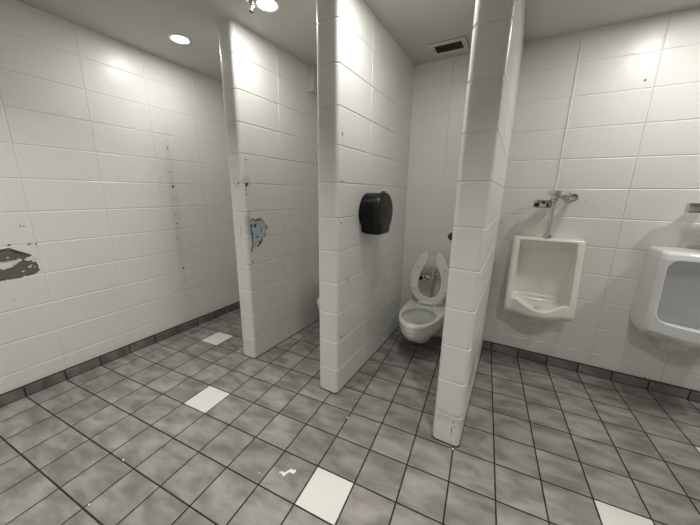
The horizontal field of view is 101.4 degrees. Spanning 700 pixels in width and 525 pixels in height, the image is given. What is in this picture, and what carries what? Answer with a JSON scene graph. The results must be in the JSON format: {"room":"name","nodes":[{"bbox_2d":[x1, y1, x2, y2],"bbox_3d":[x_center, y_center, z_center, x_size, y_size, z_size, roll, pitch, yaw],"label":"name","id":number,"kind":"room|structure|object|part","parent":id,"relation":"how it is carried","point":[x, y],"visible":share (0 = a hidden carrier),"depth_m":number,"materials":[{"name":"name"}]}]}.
{"room":"public restroom","nodes":[
{"label":"public restroom","id":0,"kind":"room"},
{"bbox_2d":[0,0,239,393],"bbox_3d":[-2.098,-0.339,1.866,0.151,2.408,4.305,8,15,27],"label":"wall","id":1,"kind":"structure","parent":0,"point":[117,224],"depth_m":2.12,"materials":[{"name":"tile"}]},
{"bbox_2d":[0,301,239,407],"bbox_3d":[-2.043,0.806,2.098,0.021,0.075,4.102,8,15,27],"label":"baseboard","id":2,"kind":"structure","parent":1,"relation":"attached to","point":[6,398],"depth_m":2.25,"materials":[{"name":"tile"}]},
{"bbox_2d":[218,19,319,358],"bbox_3d":[-0.532,-0.499,2.635,0.147,2.408,1.221,8,15,29],"label":"wall","id":3,"kind":"structure","parent":0,"point":[271,115],"depth_m":2.31,"materials":[{"name":"tile"}]},
{"bbox_2d":[307,64,317,95],"bbox_3d":[-0.236,-1.633,2.650,0.065,0.203,0.420,8,15,29],"label":"trim","id":4,"kind":"structure","parent":3,"relation":"attached to","point":[311,69],"depth_m":2.48,"materials":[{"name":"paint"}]},
{"bbox_2d":[0,308,699,524],"bbox_3d":[0.326,1.246,0.840,6.050,0.120,4.350,8,15,29],"label":"floor","id":5,"kind":"structure","parent":0,"point":[194,421],"depth_m":1.56,"materials":[{"name":"tile"}]},
{"bbox_2d":[279,469,295,475],"bbox_3d":[-0.307,1.034,1.414,0.082,0.004,0.029,-2,14,-13],"label":"scrap","id":6,"kind":"object","parent":5,"relation":"on","point":[292,471],"visible":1,"depth_m":1.41,"materials":[{"name":"white paper"}]},
{"bbox_2d":[17,0,699,81],"bbox_3d":[0.365,-1.202,0.251,6.050,0.100,4.350,8,15,29],"label":"ceiling","id":7,"kind":"structure","parent":0,"point":[144,25],"depth_m":1.81,"materials":[{"name":"paint"}]},
{"bbox_2d":[168,33,191,44],"bbox_3d":[-1.227,-1.609,2.070,0.148,0.008,0.148,8,15,29],"label":"recessed light","id":8,"kind":"object","parent":7,"relation":"in","point":[178,38],"visible":1,"depth_m":2.06,"materials":[{"name":"white"}]},
{"bbox_2d":[245,0,256,12],"bbox_3d":[-0.564,-1.466,1.637,0.068,0.063,0.068,8,15,29],"label":"sprinkler","id":9,"kind":"object","parent":7,"relation":"attached to","point":[251,2],"visible":1,"depth_m":1.63,"materials":[{"name":"silver metal"}]},
{"bbox_3d":[-0.564,-1.462,1.638,0.029,0.053,0.028,-3,14,-14],"label":"frame","id":10,"kind":"part","parent":9,"relation":"part of","materials":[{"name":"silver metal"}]},
{"bbox_2d":[254,0,279,11],"bbox_3d":[-0.483,-1.501,1.670,0.148,0.008,0.148,8,15,29],"label":"recessed light","id":11,"kind":"object","parent":7,"relation":"in","point":[264,5],"visible":0.99,"depth_m":1.67,"materials":[{"name":"white"}]},
{"bbox_2d":[428,36,469,56],"bbox_3d":[0.730,-1.588,2.117,0.266,0.010,0.202,8,15,29],"label":"ceiling vent","id":12,"kind":"object","parent":7,"relation":"in","point":[458,44],"visible":1,"depth_m":2.11,"materials":[{"name":"metal"}]},
{"bbox_2d":[316,0,414,393],"bbox_3d":[0.167,-0.394,2.242,0.156,2.408,1.235,8,15,29],"label":"wall","id":13,"kind":"structure","parent":0,"point":[365,80],"depth_m":1.89,"materials":[{"name":"tile"}]},
{"bbox_2d":[359,191,392,234],"bbox_3d":[0.182,-0.343,1.972,0.148,0.287,0.267,8,15,29],"label":"dispenser","id":14,"kind":"object","parent":13,"relation":"attached to","point":[375,209],"visible":1,"depth_m":1.89,"materials":[{"name":"black plastic"}]},
{"bbox_2d":[432,0,525,447],"bbox_3d":[0.857,-0.288,1.847,0.152,2.408,1.259,8,15,29],"label":"wall","id":15,"kind":"structure","parent":0,"point":[497,44],"depth_m":1.34,"materials":[{"name":"tile"}]},
{"bbox_2d":[448,232,452,240],"bbox_3d":[0.510,-0.132,1.448,0.033,0.042,0.042,8,15,29],"label":"coat hook","id":16,"kind":"object","parent":15,"relation":"attached to","point":[451,233],"visible":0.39,"depth_m":1.44,"materials":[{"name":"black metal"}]},
{"bbox_2d":[399,7,699,390],"bbox_3d":[1.473,-0.380,2.271,5.850,2.408,0.155,8,15,29],"label":"wall","id":17,"kind":"structure","parent":0,"point":[608,116],"depth_m":2.03,"materials":[{"name":"tile"}]},
{"bbox_2d":[399,251,448,342],"bbox_3d":[0.622,0.324,2.453,0.367,0.768,0.666,8,15,29],"label":"toilet","id":18,"kind":"object","parent":17,"relation":"attached to","point":[421,317],"visible":0.97,"depth_m":2.53,"materials":[{"name":"white ceramic"}]},
{"bbox_3d":[0.619,0.559,2.509,0.367,0.285,0.666,8,15,29],"label":"bowl","id":19,"kind":"part","parent":18,"relation":"part of","materials":[{"name":"white ceramic"}]},
{"bbox_3d":[0.720,0.136,2.580,0.350,0.458,0.080,8,15,29],"label":"seat","id":20,"kind":"part","parent":18,"relation":"part of","materials":[{"name":"white plastic"}]},
{"bbox_2d":[419,267,439,296],"bbox_3d":[0.774,0.202,2.675,0.267,0.305,0.092,8,15,29],"label":"valve","id":21,"kind":"object","parent":17,"relation":"attached to","point":[430,277],"visible":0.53,"depth_m":2.65,"materials":[{"name":"silver metal"}]},
{"bbox_2d":[504,235,585,323],"bbox_3d":[1.421,0.175,2.133,0.445,0.695,0.357,8,15,29],"label":"urinal","id":22,"kind":"object","parent":17,"relation":"attached to","point":[544,274],"visible":1,"depth_m":2.20,"materials":[{"name":"beige ceramic"}]},
{"bbox_2d":[532,191,578,237],"bbox_3d":[1.488,-0.355,2.108,0.267,0.335,0.125,8,15,29],"label":"valve","id":23,"kind":"object","parent":17,"relation":"attached to","point":[555,195],"visible":1,"depth_m":2.07,"materials":[{"name":"silver metal"}]},
{"bbox_2d":[482,340,699,402],"bbox_3d":[2.533,0.936,1.855,3.072,0.075,0.021,8,15,29],"label":"baseboard","id":24,"kind":"structure","parent":17,"relation":"attached to","point":[652,385],"depth_m":2.19,"materials":[{"name":"tile"}]},
{"bbox_2d":[629,245,699,353],"bbox_3d":[2.094,0.282,1.756,0.428,0.691,0.370,8,15,29],"label":"urinal","id":25,"kind":"object","parent":17,"relation":"attached to","point":[665,307],"visible":1,"depth_m":1.84,"materials":[{"name":"ceramic"}]},
{"bbox_2d":[684,203,699,247],"bbox_3d":[2.183,-0.251,1.725,0.267,0.335,0.125,8,15,29],"label":"valve","id":26,"kind":"object","parent":17,"relation":"attached to","point":[690,207],"visible":1,"depth_m":1.72,"materials":[{"name":"silver metal"}]}
]}

